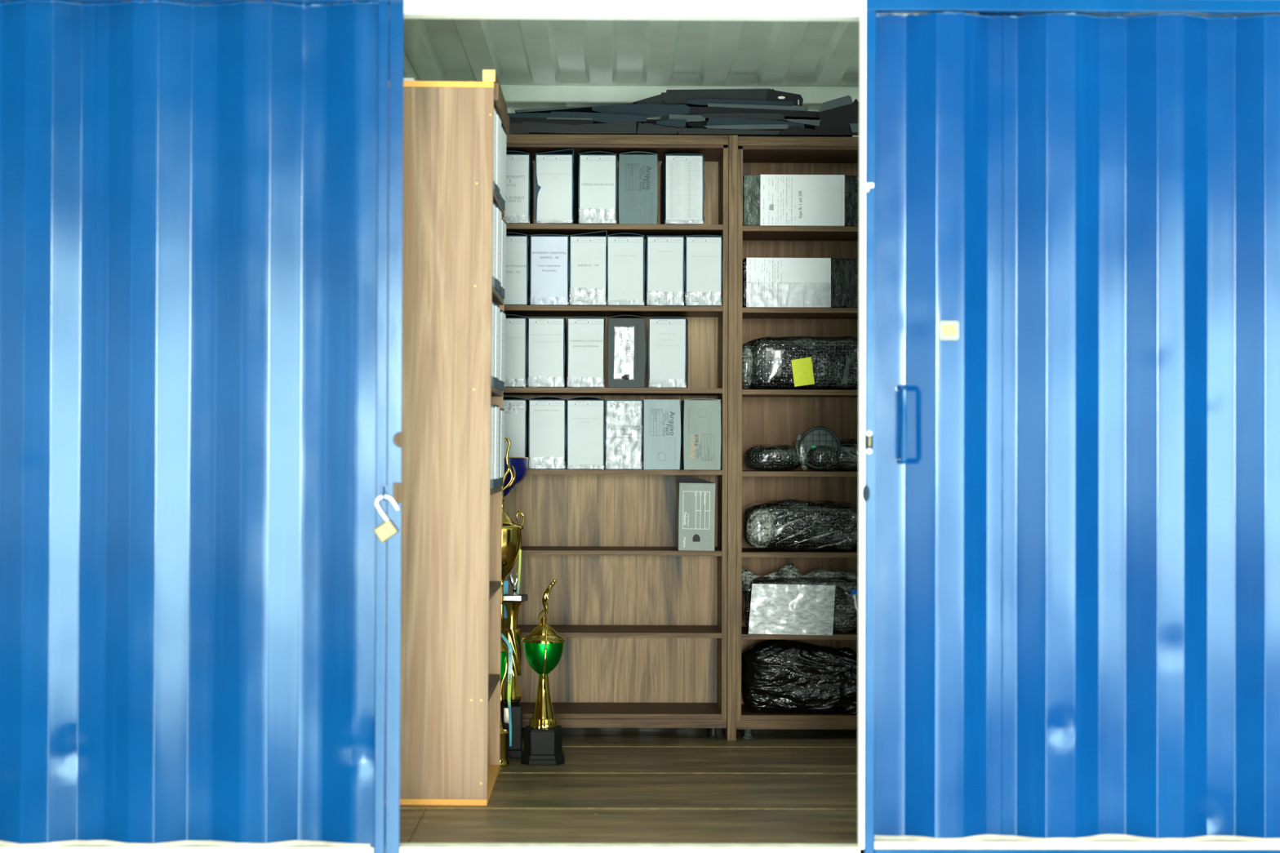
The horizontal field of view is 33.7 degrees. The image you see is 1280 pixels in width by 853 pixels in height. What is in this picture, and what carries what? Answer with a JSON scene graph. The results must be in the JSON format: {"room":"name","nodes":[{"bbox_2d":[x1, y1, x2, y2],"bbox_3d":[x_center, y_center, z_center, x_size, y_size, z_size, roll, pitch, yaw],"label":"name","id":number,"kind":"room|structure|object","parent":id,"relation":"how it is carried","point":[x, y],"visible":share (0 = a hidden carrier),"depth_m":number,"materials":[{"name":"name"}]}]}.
{"room":"outside storage container","nodes":[
{"label":"outside storage container","id":0,"kind":"room"},
{"bbox_2d":[0,0,402,852],"bbox_3d":[-1.189,-0.045,5.377,1.161,2.393,0.080,0,-1,-1],"label":"door","id":1,"kind":"structure","parent":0,"point":[188,188],"depth_m":5.37,"materials":[{"name":"blue paint"}]},
{"bbox_2d":[373,0,389,852],"bbox_3d":[-0.656,0.032,5.383,0.028,2.243,0.060,0,-1,-1],"label":"trim","id":2,"kind":"structure","parent":1,"relation":"attached to","point":[383,101],"depth_m":5.35,"materials":[{"name":"blue paint"}]},
{"bbox_2d":[373,494,399,542],"bbox_3d":[-0.640,0.233,5.339,0.066,0.121,0.018,0,-1,-1],"label":"padlock","id":3,"kind":"object","parent":1,"relation":"hanging from","point":[387,530],"visible":1,"depth_m":5.33,"materials":[{"name":"gold metal"}]},
{"bbox_2d":[385,0,404,852],"bbox_3d":[-0.623,0.032,5.362,0.036,2.243,0.010,0,-1,-1],"label":"trim","id":4,"kind":"structure","parent":1,"relation":"attached to","point":[393,451],"depth_m":5.36,"materials":[{"name":"blue paint"}]},
{"bbox_2d":[369,843,875,852],"bbox_3d":[0.027,1.131,5.388,1.480,0.124,0.060,0,-1,-1],"label":"trim","id":5,"kind":"structure","parent":1,"relation":"attached to","point":[404,847],"depth_m":5.36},
{"bbox_2d":[404,0,918,21],"bbox_3d":[0.110,-1.158,5.443,1.530,0.200,0.115,0,-1,-1],"label":"trim","id":6,"kind":"structure","parent":1,"relation":"attached to","point":[646,10],"depth_m":5.43,"materials":[{"name":"white paint"}]},
{"bbox_2d":[403,50,419,80],"bbox_3d":[-0.815,-0.103,6.663,0.052,2.377,2.502,0,-1,-1],"label":"wall","id":7,"kind":"structure","parent":0,"point":[409,71],"depth_m":7.22,"materials":[{"name":"white paint"}]},
{"bbox_2d":[400,728,857,844],"bbox_3d":[0.647,1.115,6.670,2.940,0.051,2.490,0,-1,-1],"label":"floor","id":8,"kind":"structure","parent":0,"point":[612,785],"depth_m":6.22,"materials":[{"name":"brown wood"}]},
{"bbox_2d":[393,69,509,805],"bbox_3d":[-0.599,0.032,6.348,0.362,2.098,0.674,1,-1,-1],"label":"bookcase","id":9,"kind":"object","parent":8,"relation":"on","point":[451,564],"visible":0.6,"depth_m":6.01,"materials":[{"name":"brown wood"}]},
{"bbox_2d":[489,404,494,488],"bbox_3d":[-0.579,0.058,6.110,0.303,0.243,0.143,0,-1,1],"label":"box","id":10,"kind":"object","parent":9,"relation":"on","point":[492,409],"visible":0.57,"depth_m":6.12,"materials":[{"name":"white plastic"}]},
{"bbox_2d":[491,302,494,386],"bbox_3d":[-0.578,-0.241,6.114,0.303,0.243,0.143,0,-1,1],"label":"box","id":11,"kind":"object","parent":9,"relation":"on","point":[493,305],"visible":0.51,"depth_m":6.14,"materials":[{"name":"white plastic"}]},
{"bbox_2d":[492,202,496,287],"bbox_3d":[-0.575,-0.529,6.120,0.303,0.242,0.143,0,-1,2],"label":"box","id":12,"kind":"object","parent":9,"relation":"on","point":[494,232],"visible":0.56,"depth_m":6.13,"materials":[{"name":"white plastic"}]},
{"bbox_2d":[493,106,496,190],"bbox_3d":[-0.574,-0.807,6.120,0.303,0.241,0.143,0,-1,1],"label":"box","id":13,"kind":"object","parent":9,"relation":"on","point":[495,110],"visible":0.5,"depth_m":6.14,"materials":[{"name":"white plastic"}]},
{"bbox_2d":[490,404,499,488],"bbox_3d":[-0.574,0.058,6.261,0.303,0.246,0.143,0,-1,1],"label":"box","id":14,"kind":"object","parent":9,"relation":"on","point":[496,429],"visible":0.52,"depth_m":6.23,"materials":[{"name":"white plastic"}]},
{"bbox_2d":[493,302,499,387],"bbox_3d":[-0.573,-0.240,6.264,0.303,0.245,0.143,0,-1,1],"label":"box","id":15,"kind":"object","parent":9,"relation":"on","point":[496,359],"visible":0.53,"depth_m":6.23,"materials":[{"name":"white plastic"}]},
{"bbox_2d":[494,111,501,199],"bbox_3d":[-0.569,-0.805,6.271,0.303,0.240,0.143,0,-1,1],"label":"box","id":16,"kind":"object","parent":9,"relation":"on","point":[497,184],"visible":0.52,"depth_m":6.25,"materials":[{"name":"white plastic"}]},
{"bbox_2d":[494,204,502,291],"bbox_3d":[-0.569,-0.528,6.269,0.303,0.244,0.143,0,-1,1],"label":"box","id":17,"kind":"object","parent":9,"relation":"on","point":[499,215],"visible":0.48,"depth_m":6.24,"materials":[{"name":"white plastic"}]},
{"bbox_2d":[496,311,501,389],"bbox_3d":[-0.581,-0.236,6.417,0.303,0.240,0.143,0,-1,2],"label":"box","id":18,"kind":"object","parent":9,"relation":"on","point":[499,380],"visible":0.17,"depth_m":6.46,"materials":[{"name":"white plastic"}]},
{"bbox_2d":[498,124,502,204],"bbox_3d":[-0.575,-0.803,6.422,0.303,0.240,0.143,0,-1,2],"label":"box","id":19,"kind":"object","parent":9,"relation":"on","point":[501,176],"visible":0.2,"depth_m":6.46,"materials":[{"name":"white cardboard"}]},
{"bbox_2d":[497,408,504,486],"bbox_3d":[-0.578,0.064,6.560,0.303,0.242,0.143,0,-1,1],"label":"box","id":20,"kind":"object","parent":9,"relation":"on","point":[501,465],"visible":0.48,"depth_m":6.52,"materials":[{"name":"white cardboard"}]},
{"bbox_2d":[499,309,505,391],"bbox_3d":[-0.576,-0.237,6.565,0.303,0.246,0.143,0,-1,1],"label":"box","id":21,"kind":"object","parent":9,"relation":"on","point":[502,380],"visible":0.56,"depth_m":6.55,"materials":[{"name":"white cardboard"}]},
{"bbox_2d":[499,217,506,298],"bbox_3d":[-0.574,-0.523,6.568,0.303,0.241,0.143,0,-1,1],"label":"box","id":22,"kind":"object","parent":9,"relation":"on","point":[503,284],"visible":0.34,"depth_m":6.55,"materials":[{"name":"white cardboard"}]},
{"bbox_2d":[501,127,506,210],"bbox_3d":[-0.574,-0.803,6.572,0.303,0.243,0.143,0,-1,1],"label":"box","id":23,"kind":"object","parent":9,"relation":"on","point":[504,178],"visible":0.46,"depth_m":6.57,"materials":[{"name":"white cardboard"}]},
{"bbox_2d":[499,640,510,767],"bbox_3d":[-0.456,0.882,6.770,0.082,0.410,0.082,0,-1,-1],"label":"trophy cup","id":24,"kind":"object","parent":8,"relation":"on","point":[504,760],"visible":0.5,"depth_m":6.75,"materials":[{"name":"gold metal"}]},
{"bbox_2d":[500,652,507,683],"bbox_3d":[-0.456,0.773,6.771,0.061,0.108,0.061,0,-1,-1],"label":"cup","id":25,"kind":"object","parent":24,"relation":"on","point":[504,663],"depth_m":6.75,"materials":[{"name":"green metal"}]},
{"bbox_2d":[500,437,524,722],"bbox_3d":[-0.465,0.564,7.089,0.154,1.052,0.154,0,-1,-1],"label":"trophy cup","id":26,"kind":"object","parent":8,"relation":"on","point":[512,532],"visible":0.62,"depth_m":7.06,"materials":[{"name":"gold metal"}]},
{"bbox_2d":[501,529,522,577],"bbox_3d":[-0.464,0.426,7.090,0.139,0.172,0.139,0,-1,-1],"label":"cup","id":27,"kind":"object","parent":26,"relation":"on","point":[511,539],"depth_m":7.04,"materials":[{"name":"gold metal"}]},
{"bbox_2d":[502,573,527,758],"bbox_3d":[-0.415,0.787,6.967,0.084,0.606,0.069,0,-1,-1],"label":"trophy","id":28,"kind":"object","parent":8,"relation":"on","point":[513,602],"visible":0.8,"depth_m":6.94,"materials":[{"name":"gold metal"}]},
{"bbox_2d":[501,633,512,746],"bbox_3d":[-0.444,0.855,6.886,0.055,0.376,0.009,0,-1,-1],"label":"medal ribbon","id":29,"kind":"object","parent":28,"relation":"hanging from","point":[510,649],"visible":0.98,"depth_m":6.89,"materials":[{"name":"fabric"}]},
{"bbox_2d":[502,600,523,630],"bbox_3d":[-0.420,0.622,6.969,0.072,0.095,0.068,0,-1,-1],"label":"cup","id":30,"kind":"object","parent":28,"relation":"on","point":[513,607],"depth_m":6.95,"materials":[{"name":"gold metal"}]},
{"bbox_2d":[503,457,528,497],"bbox_3d":[-0.502,0.599,7.248,0.235,0.987,0.235,0,-1,-1],"label":"trophy cup","id":31,"kind":"object","parent":8,"relation":"on","point":[520,464],"visible":0.23,"depth_m":7.19,"materials":[{"name":"blue metal"}]},
{"bbox_2d":[520,578,565,764],"bbox_3d":[-0.313,0.792,6.858,0.145,0.594,0.173,0,-1,-1],"label":"trophy cup","id":32,"kind":"object","parent":8,"relation":"on","point":[543,647],"visible":1,"depth_m":6.81,"materials":[{"name":"gold metal"}]},
{"bbox_2d":[523,642,564,675],"bbox_3d":[-0.313,0.750,6.858,0.133,0.113,0.133,0,-1,-1],"label":"cup","id":33,"kind":"object","parent":32,"relation":"on","point":[543,657],"depth_m":6.81,"materials":[{"name":"green metal"}]},
{"bbox_2d":[502,133,728,738],"bbox_3d":[-0.203,0.037,7.570,1.015,2.122,0.347,0,-1,-1],"label":"bookcase","id":34,"kind":"object","parent":8,"relation":"on","point":[642,620],"visible":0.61,"depth_m":7.73,"materials":[{"name":"brown wood"}]},
{"bbox_2d":[503,314,528,387],"bbox_3d":[-0.465,-0.263,7.562,0.133,0.256,0.326,0,-1,-1],"label":"box","id":35,"kind":"object","parent":34,"relation":"on","point":[516,326],"visible":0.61,"depth_m":7.40,"materials":[{"name":"white cardboard"}]},
{"bbox_2d":[502,396,528,468],"bbox_3d":[-0.466,0.024,7.558,0.133,0.256,0.326,0,-1,-1],"label":"box","id":36,"kind":"object","parent":34,"relation":"on","point":[516,410],"visible":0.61,"depth_m":7.40,"materials":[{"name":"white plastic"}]},
{"bbox_2d":[504,232,529,305],"bbox_3d":[-0.460,-0.551,7.566,0.133,0.256,0.324,0,-1,-1],"label":"box","id":37,"kind":"object","parent":34,"relation":"on","point":[517,291],"visible":0.55,"depth_m":7.41,"materials":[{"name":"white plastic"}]},
{"bbox_2d":[509,123,528,133],"bbox_3d":[-0.434,-1.045,7.503,0.088,0.037,0.200,0,-1,-1],"label":"box","id":38,"kind":"object","parent":34,"relation":"on","point":[514,128],"visible":0.55,"depth_m":7.40,"materials":[{"name":"black cardboard"}]},
{"bbox_2d":[505,151,533,223],"bbox_3d":[-0.456,-0.838,7.569,0.137,0.256,0.326,0,-1,-1],"label":"box","id":39,"kind":"object","parent":34,"relation":"on","point":[519,165],"visible":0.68,"depth_m":7.41,"materials":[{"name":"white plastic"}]},
{"bbox_2d":[522,121,571,132],"bbox_3d":[-0.328,-1.048,7.525,0.172,0.040,0.250,0,-1,-1],"label":"box","id":40,"kind":"object","parent":34,"relation":"on","point":[527,126],"visible":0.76,"depth_m":7.40,"materials":[{"name":"black cardboard"}]},
{"bbox_2d":[507,113,549,118],"bbox_3d":[-0.399,-1.089,7.501,0.162,0.017,0.200,0,-1,-1],"label":"box","id":41,"kind":"object","parent":40,"relation":"on","point":[510,115],"visible":0.43,"depth_m":7.40,"materials":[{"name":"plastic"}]},
{"bbox_2d":[515,105,600,113],"bbox_3d":[-0.291,-1.119,7.541,0.303,0.028,0.200,0,-1,-1],"label":"box","id":42,"kind":"object","parent":41,"relation":"on","point":[587,108],"visible":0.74,"depth_m":7.47,"materials":[{"name":"black cardboard"}]},
{"bbox_2d":[527,317,567,387],"bbox_3d":[-0.330,-0.258,7.563,0.132,0.246,0.326,0,-1,-1],"label":"box","id":43,"kind":"object","parent":34,"relation":"on","point":[547,354],"visible":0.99,"depth_m":7.40,"materials":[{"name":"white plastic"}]},
{"bbox_2d":[528,396,567,469],"bbox_3d":[-0.327,0.024,7.560,0.132,0.256,0.326,0,-1,-1],"label":"box","id":44,"kind":"object","parent":34,"relation":"on","point":[547,415],"visible":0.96,"depth_m":7.40,"materials":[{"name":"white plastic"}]},
{"bbox_2d":[529,234,569,305],"bbox_3d":[-0.320,-0.548,7.567,0.138,0.250,0.326,0,-1,-1],"label":"box","id":45,"kind":"object","parent":34,"relation":"on","point":[549,254],"visible":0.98,"depth_m":7.41,"materials":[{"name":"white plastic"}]},
{"bbox_2d":[533,148,578,223],"bbox_3d":[-0.295,-0.842,7.569,0.140,0.264,0.325,0,-1,3],"label":"box","id":46,"kind":"object","parent":34,"relation":"on","point":[556,173],"visible":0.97,"depth_m":7.41,"materials":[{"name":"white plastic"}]},
{"bbox_2d":[566,396,604,469],"bbox_3d":[-0.192,0.025,7.562,0.135,0.256,0.326,0,-1,-1],"label":"box","id":47,"kind":"object","parent":34,"relation":"on","point":[585,419],"visible":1,"depth_m":7.40,"materials":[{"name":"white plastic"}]},
{"bbox_2d":[567,316,604,387],"bbox_3d":[-0.192,-0.259,7.565,0.132,0.250,0.326,0,-1,-1],"label":"box","id":48,"kind":"object","parent":34,"relation":"on","point":[585,335],"visible":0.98,"depth_m":7.41,"materials":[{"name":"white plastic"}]},
{"bbox_2d":[539,120,635,133],"bbox_3d":[-0.183,-1.049,7.521,0.337,0.048,0.250,0,-1,-1],"label":"box","id":49,"kind":"object","parent":34,"relation":"on","point":[627,126],"visible":0.88,"depth_m":7.40,"materials":[{"name":"black cardboard"}]},
{"bbox_2d":[509,117,593,124],"bbox_3d":[-0.323,-1.070,7.510,0.315,0.025,0.200,0,-1,-1],"label":"box","id":50,"kind":"object","parent":49,"relation":"on","point":[512,120],"visible":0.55,"depth_m":7.41,"materials":[{"name":"black plastic"}]},
{"bbox_2d":[546,111,647,123],"bbox_3d":[-0.152,-1.083,7.510,0.351,0.039,0.220,0,-1,-1],"label":"box","id":51,"kind":"object","parent":49,"relation":"on","point":[597,117],"visible":0.8,"depth_m":7.40,"materials":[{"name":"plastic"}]},
{"bbox_2d":[568,231,607,305],"bbox_3d":[-0.183,-0.554,7.569,0.133,0.264,0.326,0,-1,-1],"label":"box","id":52,"kind":"object","parent":34,"relation":"on","point":[588,263],"visible":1,"depth_m":7.41,"materials":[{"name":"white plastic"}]},
{"bbox_2d":[571,133,615,134],"bbox_3d":[-0.179,-1.027,7.579,0.574,0.008,0.243,0,-1,-1],"label":"box","id":53,"kind":"object","parent":34,"relation":"on","point":[571,134],"visible":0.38,"depth_m":7.46,"materials":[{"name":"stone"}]},
{"bbox_2d":[528,131,675,134],"bbox_3d":[-0.164,-1.038,7.582,0.575,0.009,0.239,0,-1,-1],"label":"box","id":54,"kind":"object","parent":53,"relation":"on","point":[636,131],"visible":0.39,"depth_m":7.47,"materials":[{"name":"black cardboard"}]},
{"bbox_2d":[577,151,617,224],"bbox_3d":[-0.150,-0.837,7.572,0.137,0.256,0.326,0,-1,-1],"label":"box","id":55,"kind":"object","parent":34,"relation":"on","point":[597,171],"visible":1,"depth_m":7.41,"materials":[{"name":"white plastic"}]},
{"bbox_2d":[604,399,643,469],"bbox_3d":[-0.058,0.030,7.563,0.132,0.246,0.326,0,-1,-1],"label":"box","id":56,"kind":"object","parent":34,"relation":"on","point":[624,432],"visible":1,"depth_m":7.40,"materials":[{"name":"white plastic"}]},
{"bbox_2d":[607,232,644,306],"bbox_3d":[-0.051,-0.550,7.570,0.135,0.256,0.326,0,-1,-1],"label":"box","id":57,"kind":"object","parent":34,"relation":"on","point":[625,251],"visible":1,"depth_m":7.41,"materials":[{"name":"white cardboard"}]},
{"bbox_2d":[607,315,646,387],"bbox_3d":[-0.048,-0.262,7.567,0.136,0.256,0.326,0,-1,-1],"label":"box","id":58,"kind":"object","parent":34,"relation":"on","point":[626,338],"visible":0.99,"depth_m":7.41,"materials":[{"name":"grey cardboard"}]},
{"bbox_2d":[618,151,657,224],"bbox_3d":[-0.008,-0.836,7.575,0.139,0.256,0.324,0,-1,-1],"label":"box","id":59,"kind":"object","parent":34,"relation":"on","point":[637,171],"visible":0.98,"depth_m":7.41,"materials":[{"name":"teal plastic"}]},
{"bbox_2d":[636,121,679,134],"bbox_3d":[0.063,-1.045,7.521,0.152,0.041,0.251,0,-1,-1],"label":"box","id":60,"kind":"object","parent":34,"relation":"on","point":[645,128],"visible":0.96,"depth_m":7.40,"materials":[{"name":"grey plastic"}]},
{"bbox_2d":[591,103,689,117],"bbox_3d":[0.003,-1.112,7.544,0.345,0.049,0.220,0,-1,-1],"label":"box","id":61,"kind":"object","parent":60,"relation":"on","point":[651,110],"visible":0.88,"depth_m":7.43,"materials":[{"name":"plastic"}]},
{"bbox_2d":[632,93,662,103],"bbox_3d":[0.027,-1.157,7.540,0.106,0.037,0.150,0,-1,-1],"label":"box","id":62,"kind":"object","parent":61,"relation":"on","point":[657,99],"visible":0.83,"depth_m":7.46,"materials":[{"name":"black cardboard"}]},
{"bbox_2d":[642,399,681,470],"bbox_3d":[0.076,0.030,7.566,0.134,0.246,0.324,0,-1,-1],"label":"box","id":63,"kind":"object","parent":34,"relation":"on","point":[661,418],"visible":0.98,"depth_m":7.41,"materials":[{"name":"grey cardboard"}]},
{"bbox_2d":[644,235,684,306],"bbox_3d":[0.088,-0.545,7.572,0.136,0.246,0.326,0,-1,-1],"label":"box","id":64,"kind":"object","parent":34,"relation":"on","point":[664,256],"visible":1,"depth_m":7.41,"materials":[{"name":"white cardboard"}]},
{"bbox_2d":[648,316,688,388],"bbox_3d":[0.103,-0.258,7.565,0.135,0.250,0.326,0,-1,2],"label":"box","id":65,"kind":"object","parent":34,"relation":"on","point":[668,336],"visible":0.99,"depth_m":7.41,"materials":[{"name":"white cardboard"}]},
{"bbox_2d":[660,153,704,224],"bbox_3d":[0.151,-0.833,7.576,0.140,0.250,0.326,0,-1,-2],"label":"box","id":66,"kind":"object","parent":34,"relation":"on","point":[682,175],"visible":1,"depth_m":7.42,"materials":[{"name":"white cardboard"}]},
{"bbox_2d":[675,476,715,551],"bbox_3d":[0.198,0.308,7.564,0.130,0.259,0.324,1,-1,-1],"label":"box","id":67,"kind":"object","parent":34,"relation":"on","point":[695,497],"visible":1,"depth_m":7.40,"materials":[{"name":"grey cardboard"}]},
{"bbox_2d":[680,399,721,470],"bbox_3d":[0.217,0.029,7.567,0.133,0.250,0.324,0,-1,-1],"label":"box","id":68,"kind":"object","parent":34,"relation":"on","point":[700,419],"visible":0.99,"depth_m":7.41,"materials":[{"name":"grey cardboard"}]},
{"bbox_2d":[683,235,722,306],"bbox_3d":[0.222,-0.546,7.573,0.131,0.250,0.326,0,-1,-1],"label":"box","id":69,"kind":"object","parent":34,"relation":"on","point":[703,253],"visible":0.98,"depth_m":7.41,"materials":[{"name":"white cardboard"}]},
{"bbox_2d":[678,128,780,134],"bbox_3d":[0.311,-1.034,7.526,0.359,0.021,0.250,0,-1,-1],"label":"box","id":70,"kind":"object","parent":34,"relation":"on","point":[682,131],"visible":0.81,"depth_m":7.40,"materials":[{"name":"black cardboard"}]},
{"bbox_2d":[655,119,686,128],"bbox_3d":[0.108,-1.063,7.520,0.109,0.030,0.220,0,-1,-1],"label":"box","id":71,"kind":"object","parent":70,"relation":"on","point":[678,123],"visible":0.76,"depth_m":7.41,"materials":[{"name":"cardboard"}]},
{"bbox_2d":[668,114,705,124],"bbox_3d":[0.163,-1.083,7.520,0.130,0.026,0.200,0,-1,-1],"label":"box","id":72,"kind":"object","parent":70,"relation":"on","point":[690,118],"visible":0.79,"depth_m":7.42,"materials":[{"name":"grey plastic"}]},
{"bbox_2d":[703,124,787,129],"bbox_3d":[0.371,-1.051,7.518,0.294,0.019,0.220,0,-1,-1],"label":"box","id":73,"kind":"object","parent":70,"relation":"on","point":[747,126],"visible":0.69,"depth_m":7.41,"materials":[{"name":"grey plastic"}]},
{"bbox_2d":[706,116,804,128],"bbox_3d":[0.404,-1.065,7.524,0.344,0.040,0.220,0,-1,-1],"label":"box","id":74,"kind":"object","parent":73,"relation":"on","point":[712,120],"visible":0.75,"depth_m":7.41,"materials":[{"name":"plastic"}]},
{"bbox_2d":[690,113,784,119],"bbox_3d":[0.343,-1.089,7.528,0.332,0.024,0.200,0,-1,-1],"label":"box","id":75,"kind":"object","parent":74,"relation":"on","point":[755,116],"visible":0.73,"depth_m":7.43,"materials":[{"name":"grey plastic"}]},
{"bbox_2d":[722,134,737,741],"bbox_3d":[0.322,0.040,7.568,0.031,2.120,0.363,0,-1,-1],"label":"divider panel","id":76,"kind":"object","parent":8,"relation":"on","point":[730,731],"visible":0.73,"depth_m":7.39,"materials":[{"name":"brown wood"}]},
{"bbox_2d":[736,136,858,738],"bbox_3d":[0.838,0.043,7.582,1.000,2.118,0.347,0,-1,-1],"label":"bookcase","id":77,"kind":"object","parent":8,"relation":"on","point":[764,416],"visible":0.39,"depth_m":7.74,"materials":[{"name":"brown wood"}]},
{"bbox_2d":[725,134,847,137],"bbox_3d":[0.454,-1.025,7.590,0.560,0.008,0.238,0,-1,-1],"label":"box","id":78,"kind":"object","parent":77,"relation":"on","point":[726,135],"visible":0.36,"depth_m":7.47,"materials":[{"name":"cardboard"}]},
{"bbox_2d":[691,133,853,137],"bbox_3d":[0.470,-1.036,7.591,0.573,0.009,0.236,0,-1,-1],"label":"box","id":79,"kind":"object","parent":78,"relation":"on","point":[848,135],"visible":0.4,"depth_m":7.48,"materials":[{"name":"black cardboard"}]},
{"bbox_2d":[741,639,857,715],"bbox_3d":[0.599,0.887,7.528,0.485,0.253,0.268,0,-1,3],"label":"bag","id":80,"kind":"object","parent":77,"relation":"on","point":[779,676],"visible":0.81,"depth_m":7.41,"materials":[{"name":"black plastic"}]},
{"bbox_2d":[742,563,857,635],"bbox_3d":[0.590,0.608,7.526,0.471,0.250,0.257,0,-1,-1],"label":"parcel","id":81,"kind":"object","parent":77,"relation":"on","point":[784,601],"visible":0.82,"depth_m":7.40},
{"bbox_2d":[742,336,858,390],"bbox_3d":[0.586,-0.226,7.535,0.481,0.194,0.259,0,-1,-1],"label":"parcel","id":82,"kind":"object","parent":77,"relation":"on","point":[787,362],"visible":0.74,"depth_m":7.42,"materials":[{"name":"plastic"}]},
{"bbox_2d":[742,174,858,226],"bbox_3d":[0.587,-0.793,7.569,0.451,0.181,0.305,0,-1,-1],"label":"box","id":83,"kind":"object","parent":77,"relation":"on","point":[768,200],"visible":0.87,"depth_m":7.42,"materials":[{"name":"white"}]},
{"bbox_2d":[742,257,858,307],"bbox_3d":[0.586,-0.503,7.562,0.450,0.174,0.311,0,-1,-1],"label":"box","id":84,"kind":"object","parent":77,"relation":"on","point":[767,282],"visible":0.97,"depth_m":7.41,"materials":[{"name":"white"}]},
{"bbox_2d":[743,498,857,551],"bbox_3d":[0.597,0.350,7.532,0.462,0.184,0.270,0,-1,-1],"label":"parcel","id":85,"kind":"object","parent":77,"relation":"on","point":[784,525],"visible":0.91,"depth_m":7.42,"materials":[{"name":"black plastic"}]},
{"bbox_2d":[744,426,857,471],"bbox_3d":[0.597,0.080,7.532,0.449,0.158,0.229,0,-1,-1],"label":"wrapped bundle","id":86,"kind":"object","parent":77,"relation":"on","point":[819,448],"visible":0.97,"depth_m":7.44,"materials":[{"name":"black plastic"}]},
{"bbox_2d":[798,426,840,469],"bbox_3d":[0.633,0.075,7.440,0.151,0.152,0.012,0,-1,-1],"label":"grille","id":87,"kind":"object","parent":86,"relation":"attached to","point":[819,447],"depth_m":7.44,"materials":[{"name":"black plastic"}]},
{"bbox_2d":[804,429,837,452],"bbox_3d":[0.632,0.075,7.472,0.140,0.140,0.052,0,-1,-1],"label":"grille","id":88,"kind":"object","parent":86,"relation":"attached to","point":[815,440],"depth_m":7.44,"materials":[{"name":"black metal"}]},
{"bbox_2d":[779,126,844,136],"bbox_3d":[0.603,-1.036,7.532,0.227,0.028,0.250,0,-1,-1],"label":"box","id":89,"kind":"object","parent":77,"relation":"on","point":[791,131],"visible":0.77,"depth_m":7.41,"materials":[{"name":"black cardboard"}]},
{"bbox_2d":[783,119,820,126],"bbox_3d":[0.569,-1.066,7.513,0.124,0.024,0.200,0,-1,-1],"label":"box","id":90,"kind":"object","parent":89,"relation":"on","point":[815,122],"visible":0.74,"depth_m":7.41,"materials":[{"name":"grey plastic"}]},
{"bbox_2d":[815,119,858,135],"bbox_3d":[0.693,-1.051,7.532,0.157,0.058,0.220,0,-1,-1],"label":"box","id":91,"kind":"object","parent":77,"relation":"on","point":[842,126],"visible":0.73,"depth_m":7.42,"materials":[{"name":"black plastic"}]},
{"bbox_2d":[813,98,858,119],"bbox_3d":[0.702,-1.113,7.533,0.150,0.083,0.200,0,-1,-1],"label":"box","id":92,"kind":"object","parent":91,"relation":"on","point":[851,111],"visible":0.84,"depth_m":7.43,"materials":[{"name":"black plastic"}]},
{"bbox_2d":[687,106,818,119],"bbox_3d":[0.398,-1.109,7.549,0.469,0.036,0.200,0,-1,-1],"label":"box","id":93,"kind":"object","parent":92,"relation":"on","point":[788,114],"visible":0.74,"depth_m":7.45,"materials":[{"name":"black cardboard"}]},
{"bbox_2d":[706,103,807,111],"bbox_3d":[0.414,-1.125,7.544,0.351,0.025,0.200,0,-1,-1],"label":"box","id":94,"kind":"object","parent":93,"relation":"on","point":[721,105],"visible":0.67,"depth_m":7.45,"materials":[{"name":"grey cardboard"}]},
{"bbox_2d":[686,98,793,106],"bbox_3d":[0.351,-1.144,7.554,0.379,0.024,0.200,0,-1,-1],"label":"box","id":95,"kind":"object","parent":94,"relation":"on","point":[697,102],"visible":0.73,"depth_m":7.45,"materials":[{"name":"plastic"}]},
{"bbox_2d":[661,88,770,103],"bbox_3d":[0.268,-1.168,7.578,0.388,0.057,0.200,0,-1,-1],"label":"box","id":96,"kind":"object","parent":95,"relation":"on","point":[670,96],"visible":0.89,"depth_m":7.48,"materials":[{"name":"black cardboard"}]},
{"bbox_2d":[766,88,803,106],"bbox_3d":[0.512,-1.165,7.535,0.131,0.061,0.121,0,-1,-1],"label":"box","id":97,"kind":"object","parent":94,"relation":"on","point":[772,95],"visible":0.98,"depth_m":7.48,"materials":[{"name":"black plastic"}]},
{"bbox_2d":[818,95,853,111],"bbox_3d":[0.689,-1.136,7.443,0.119,0.060,0.030,0,-1,-1],"label":"box","id":98,"kind":"object","parent":92,"relation":"on","point":[846,100],"visible":1,"depth_m":7.43,"materials":[{"name":"grey cardboard"}]},
{"bbox_2d":[862,0,1279,852],"bbox_3d":[1.259,0.020,5.401,1.386,2.229,0.089,0,-1,-1],"label":"door","id":99,"kind":"structure","parent":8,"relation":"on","point":[1071,493],"depth_m":5.40,"materials":[{"name":"blue paint"}]},
{"bbox_2d":[857,0,873,851],"bbox_3d":[0.576,0.008,5.391,0.032,2.248,0.058,0,-1,-1],"label":"door frame","id":100,"kind":"structure","parent":99,"relation":"attached to","point":[864,187],"depth_m":5.38,"materials":[{"name":"white paint"}]},
{"bbox_2d":[506,107,858,137],"bbox_3d":[0.662,-0.044,7.848,2.990,2.297,0.036,0,-1,-1],"label":"wall","id":101,"kind":"structure","parent":0,"point":[510,110],"depth_m":7.84,"materials":[{"name":"white paint"}]},
{"bbox_2d":[500,84,858,110],"bbox_3d":[0.641,-1.212,7.823,2.940,0.067,0.200,0,-1,-1],"label":"trim","id":102,"kind":"structure","parent":101,"relation":"attached to","point":[519,96],"depth_m":7.71,"materials":[{"name":"white paint"}]},
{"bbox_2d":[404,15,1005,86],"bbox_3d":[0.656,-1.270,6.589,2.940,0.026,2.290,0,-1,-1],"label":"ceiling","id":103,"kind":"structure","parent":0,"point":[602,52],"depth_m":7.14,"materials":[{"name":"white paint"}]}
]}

